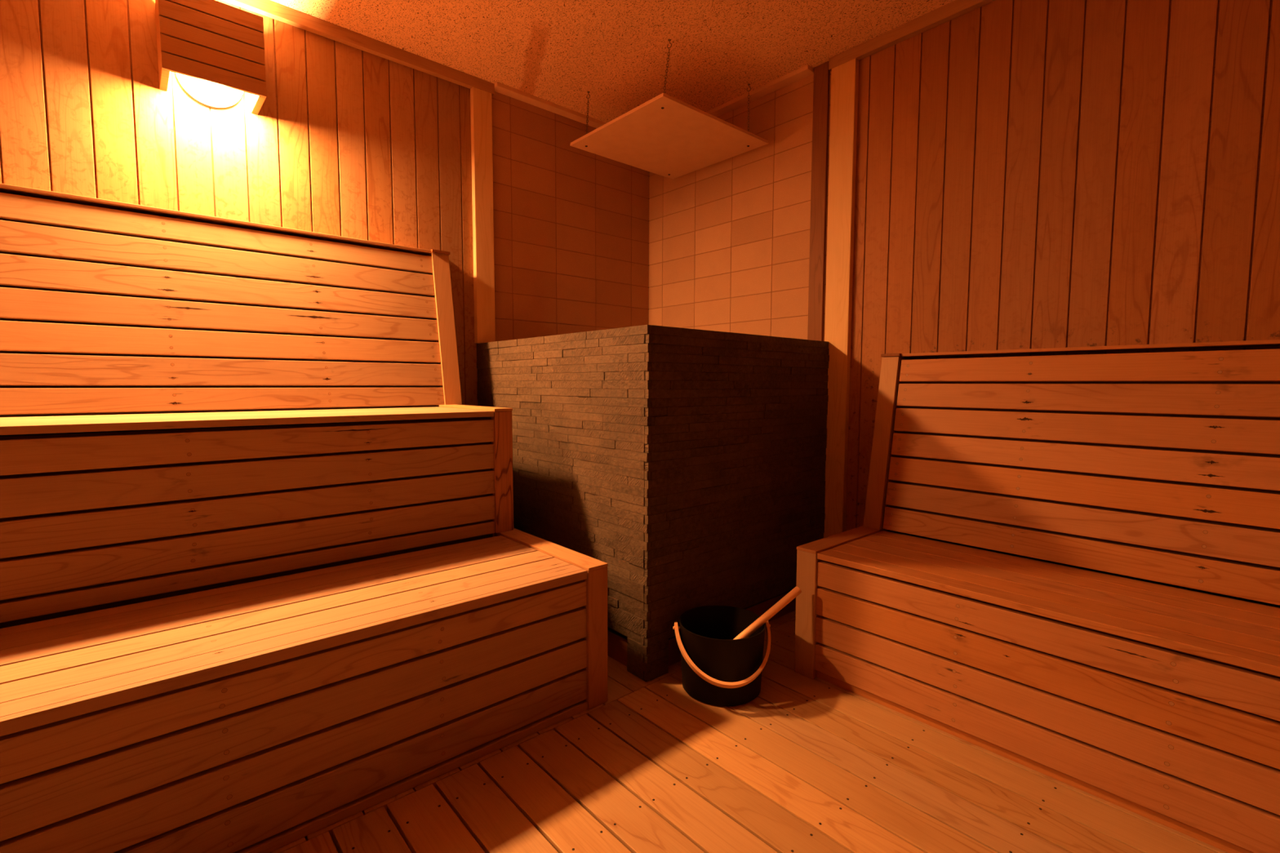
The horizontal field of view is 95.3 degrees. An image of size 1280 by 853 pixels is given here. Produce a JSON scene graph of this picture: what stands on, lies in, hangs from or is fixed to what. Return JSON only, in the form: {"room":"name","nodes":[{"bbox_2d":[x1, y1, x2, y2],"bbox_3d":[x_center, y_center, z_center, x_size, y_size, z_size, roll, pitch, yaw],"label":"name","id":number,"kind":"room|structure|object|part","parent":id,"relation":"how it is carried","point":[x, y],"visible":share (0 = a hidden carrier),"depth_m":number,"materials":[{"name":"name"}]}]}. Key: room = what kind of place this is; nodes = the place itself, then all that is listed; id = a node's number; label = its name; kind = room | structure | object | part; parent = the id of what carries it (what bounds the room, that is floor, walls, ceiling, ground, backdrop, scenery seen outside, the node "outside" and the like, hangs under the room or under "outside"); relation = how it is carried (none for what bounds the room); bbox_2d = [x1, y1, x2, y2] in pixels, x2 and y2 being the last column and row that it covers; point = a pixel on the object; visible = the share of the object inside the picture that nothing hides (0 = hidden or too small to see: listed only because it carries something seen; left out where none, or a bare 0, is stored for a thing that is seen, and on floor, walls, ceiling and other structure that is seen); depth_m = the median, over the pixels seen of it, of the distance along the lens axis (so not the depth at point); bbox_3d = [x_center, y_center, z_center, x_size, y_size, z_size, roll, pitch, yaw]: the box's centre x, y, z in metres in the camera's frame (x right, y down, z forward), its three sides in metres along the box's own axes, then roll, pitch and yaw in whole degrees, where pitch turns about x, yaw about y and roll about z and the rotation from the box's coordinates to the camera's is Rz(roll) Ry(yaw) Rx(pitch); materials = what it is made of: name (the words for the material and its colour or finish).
{"room":"spa","nodes":[
{"label":"spa","id":0,"kind":"room"},
{"bbox_2d":[0,0,648,405],"bbox_3d":[-1.740,-0.303,2.008,4.700,2.516,0.080,-3,6,-41],"label":"wall","id":1,"kind":"structure","parent":0,"point":[344,140],"depth_m":2.35,"materials":[{"name":"brown wood"}]},
{"bbox_2d":[155,0,266,114],"bbox_3d":[-1.468,-1.274,1.999,0.283,0.286,0.184,-3,6,-41],"label":"wall lamp","id":2,"kind":"object","parent":1,"relation":"attached to","point":[214,50],"visible":1,"depth_m":1.94,"materials":[{"name":"brown wood"}]},
{"bbox_3d":[-1.470,-1.235,2.003,0.201,0.201,0.144,-3,6,-41],"label":"frosted globe","id":3,"kind":"part","parent":2,"relation":"part of","materials":[{"name":"beige glass"}]},
{"bbox_2d":[222,0,494,96],"bbox_3d":[-2.080,-1.508,1.544,3.688,0.048,0.030,-3,6,-41],"label":"trim","id":4,"kind":"structure","parent":1,"relation":"attached to","point":[269,8],"depth_m":2.36,"materials":[{"name":"brown wood"}]},
{"bbox_2d":[470,86,495,343],"bbox_3d":[-0.744,-0.982,2.763,0.095,1.170,0.030,-3,6,-41],"label":"trim","id":5,"kind":"structure","parent":1,"relation":"attached to","point":[481,104],"depth_m":2.75,"materials":[{"name":"brown wood"}]},
{"bbox_2d":[494,81,606,128],"bbox_3d":[-0.307,-1.629,3.081,1.012,0.019,0.056,-3,6,-41],"label":"trim","id":6,"kind":"structure","parent":1,"relation":"attached to","point":[500,87],"depth_m":2.92,"materials":[{"name":"brown wood"}]},
{"bbox_2d":[271,0,954,123],"bbox_3d":[-0.191,-1.451,0.163,4.900,0.050,4.800,-3,6,-41],"label":"ceiling","id":7,"kind":"structure","parent":0,"point":[556,51],"depth_m":2.38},
{"bbox_2d":[569,39,768,178],"bbox_3d":[0.138,-1.478,2.772,0.690,0.274,0.648,-3,6,-41],"label":"shield","id":8,"kind":"object","parent":7,"relation":"hanging from","point":[666,135],"visible":1,"depth_m":2.72,"materials":[{"name":"metal"}]},
{"bbox_3d":[-0.254,-1.472,2.810,0.012,0.222,0.051,1,4,10],"label":"chain","id":9,"kind":"part","parent":8,"relation":"part of","materials":[{"name":"metal"}]},
{"bbox_3d":[0.107,-1.442,2.402,0.034,0.222,0.011,0,4,-7],"label":"chain","id":10,"kind":"part","parent":8,"relation":"part of","materials":[{"name":"metal"}]},
{"bbox_3d":[0.516,-1.467,2.769,0.011,0.222,0.037,1,4,13],"label":"chain","id":11,"kind":"part","parent":8,"relation":"part of","materials":[{"name":"metal"}]},
{"bbox_2d":[269,610,1227,852],"bbox_3d":[-0.193,1.037,0.349,4.915,0.121,4.800,-3,6,-41],"label":"floor","id":12,"kind":"structure","parent":0,"point":[806,765],"depth_m":1.43,"materials":[{"name":"brown wood"}]},
{"bbox_2d":[0,182,513,628],"bbox_3d":[-1.959,0.106,1.336,3.408,1.584,0.684,-3,6,-41],"label":"bench","id":13,"kind":"object","parent":12,"relation":"on","point":[190,402],"visible":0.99,"depth_m":1.83,"materials":[{"name":"brown wood"}]},
{"bbox_3d":[-2.187,-0.691,1.479,3.328,0.011,0.079,-3,6,-41],"label":"rail","id":14,"kind":"part","parent":13,"relation":"part of","materials":[{"name":"brown wood"}]},
{"bbox_3d":[-2.152,-0.336,1.464,3.328,0.649,0.122,-3,6,-41],"label":"backrest frame","id":15,"kind":"part","parent":13,"relation":"part of","materials":[{"name":"brown wood"}]},
{"bbox_3d":[-2.136,-0.343,1.447,3.330,0.650,0.125,-3,6,-41],"label":"backrest","id":16,"kind":"part","parent":13,"relation":"part of","materials":[{"name":"brown wood"}]},
{"bbox_3d":[-2.002,0.459,1.333,3.307,0.880,0.632,-3,6,-41],"label":"frame","id":17,"kind":"part","parent":13,"relation":"part of","materials":[{"name":"brown wood"}]},
{"bbox_3d":[-1.949,0.015,1.240,3.305,0.020,0.530,-3,6,-41],"label":"seat","id":18,"kind":"part","parent":13,"relation":"part of","materials":[{"name":"brown wood"}]},
{"bbox_3d":[-1.786,0.261,1.073,3.307,0.423,0.020,-3,6,-41],"label":"panel","id":19,"kind":"part","parent":13,"relation":"part of","materials":[{"name":"brown wood"}]},
{"bbox_3d":[-0.872,-0.432,2.584,0.074,0.663,0.190,-3,6,-41],"label":"backrest post","id":20,"kind":"part","parent":13,"relation":"part of","materials":[{"name":"brown wood"}]},
{"bbox_3d":[-0.735,0.373,2.444,0.068,0.898,0.632,-3,6,-41],"label":"panel","id":21,"kind":"part","parent":13,"relation":"part of","materials":[{"name":"brown wood"}]},
{"bbox_3d":[-0.515,0.168,2.182,0.072,0.452,0.030,-3,6,-41],"label":"post","id":22,"kind":"part","parent":13,"relation":"part of","materials":[{"name":"brown wood"}]},
{"bbox_2d":[0,528,608,852],"bbox_3d":[-1.566,0.708,0.921,3.397,0.446,0.582,-3,6,-41],"label":"bench","id":23,"kind":"object","parent":12,"relation":"on","point":[264,716],"visible":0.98,"depth_m":1.31,"materials":[{"name":"brown wood"}]},
{"bbox_3d":[-1.590,0.710,0.892,3.323,0.386,0.503,-3,6,-41],"label":"frame","id":24,"kind":"part","parent":23,"relation":"part of","materials":[{"name":"brown wood"}]},
{"bbox_3d":[-1.584,0.509,0.870,3.320,0.026,0.542,-3,6,-41],"label":"seat","id":25,"kind":"part","parent":23,"relation":"part of","materials":[{"name":"brown wood"}]},
{"bbox_3d":[-0.138,0.652,1.812,0.074,0.436,0.031,-3,6,-41],"label":"post","id":26,"kind":"part","parent":23,"relation":"part of","materials":[{"name":"brown wood"}]},
{"bbox_2d":[476,324,829,682],"bbox_3d":[0.032,0.207,2.734,1.101,1.191,1.230,-3,6,-41],"label":"surround","id":27,"kind":"object","parent":12,"relation":"on","point":[690,464],"visible":0.8,"depth_m":2.17,"materials":[{"name":"stone"}]},
{"bbox_2d":[672,605,770,706],"bbox_3d":[0.269,0.753,1.913,0.302,0.220,0.303,-3,6,-41],"label":"bucket","id":28,"kind":"object","parent":12,"relation":"on","point":[718,668],"visible":1,"depth_m":1.82,"materials":[{"name":"black metal"}]},
{"bbox_3d":[0.275,0.722,1.852,0.314,0.146,0.181,0,4,-4],"label":"handle","id":29,"kind":"part","parent":28,"relation":"part of","materials":[{"name":"brown wood"}]},
{"bbox_2d":[733,586,801,639],"bbox_3d":[0.366,0.669,1.897,0.355,0.268,0.084,-1,4,-13],"label":"ladle","id":30,"kind":"object","parent":28,"relation":"in","point":[789,597],"visible":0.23,"depth_m":1.91,"materials":[{"name":"brown wood"}]},
{"bbox_2d":[794,339,1279,852],"bbox_3d":[1.806,0.368,1.067,0.676,1.122,3.072,-3,6,-41],"label":"bench","id":31,"kind":"object","parent":12,"relation":"on","point":[1065,569],"visible":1,"depth_m":1.64,"materials":[{"name":"brown wood"}]},
{"bbox_3d":[0.575,0.641,2.003,0.031,0.434,0.074,-3,6,-41],"label":"post","id":32,"kind":"part","parent":31,"relation":"part of","materials":[{"name":"brown wood"}]},
{"bbox_3d":[0.984,0.058,2.313,0.231,0.665,0.066,-3,6,-41],"label":"backrest post","id":33,"kind":"part","parent":31,"relation":"part of","materials":[{"name":"brown wood"}]},
{"bbox_3d":[1.592,0.726,0.856,0.020,0.375,2.997,-3,6,-41],"label":"panel","id":34,"kind":"part","parent":31,"relation":"part of","materials":[{"name":"brown wood"}]},
{"bbox_3d":[1.756,0.507,0.982,0.466,0.020,2.994,-3,6,-41],"label":"seat","id":35,"kind":"part","parent":31,"relation":"part of","materials":[{"name":"brown wood"}]},
{"bbox_3d":[1.823,0.707,1.058,0.594,0.388,2.997,-3,6,-41],"label":"frame","id":36,"kind":"part","parent":31,"relation":"part of","materials":[{"name":"brown wood"}]},
{"bbox_3d":[1.966,0.152,1.137,0.128,0.651,2.988,-3,6,-41],"label":"backrest","id":37,"kind":"part","parent":31,"relation":"part of","materials":[{"name":"brown wood"}]},
{"bbox_3d":[1.981,0.155,1.156,0.124,0.649,2.997,-3,6,-41],"label":"backrest frame","id":38,"kind":"part","parent":31,"relation":"part of","materials":[{"name":"brown wood"}]},
{"bbox_3d":[2.044,-0.196,1.179,0.118,0.011,2.988,-3,6,-41],"label":"rail","id":39,"kind":"part","parent":31,"relation":"part of","materials":[{"name":"brown wood"}]},
{"bbox_2d":[648,0,1279,531],"bbox_3d":[1.600,-0.281,1.830,0.080,2.516,4.600,-3,6,-41],"label":"wall","id":40,"kind":"structure","parent":0,"point":[1030,174],"depth_m":2.04,"materials":[{"name":"brown wood"}]},
{"bbox_2d":[706,64,813,116],"bbox_3d":[0.416,-1.620,2.983,0.056,0.019,1.047,-3,6,-41],"label":"trim","id":41,"kind":"structure","parent":40,"relation":"attached to","point":[806,70],"depth_m":2.77,"materials":[{"name":"brown wood"}]},
{"bbox_2d":[807,61,830,341],"bbox_3d":[0.801,-0.397,2.663,0.016,2.410,0.073,-3,6,-41],"label":"trim","id":42,"kind":"structure","parent":40,"relation":"attached to","point":[821,72],"depth_m":2.61,"materials":[{"name":"brown wood"}]},
{"bbox_2d":[823,57,858,537],"bbox_3d":[0.872,-0.366,2.571,0.030,2.362,0.113,-3,6,-41],"label":"trim","id":43,"kind":"structure","parent":40,"relation":"attached to","point":[844,77],"depth_m":2.54,"materials":[{"name":"brown wood"}]},
{"bbox_2d":[828,0,995,71],"bbox_3d":[1.955,-1.476,1.259,0.030,0.048,3.410,-3,6,-41],"label":"trim","id":44,"kind":"structure","parent":40,"relation":"attached to","point":[956,8],"depth_m":2.27,"materials":[{"name":"brown wood"}]}
]}

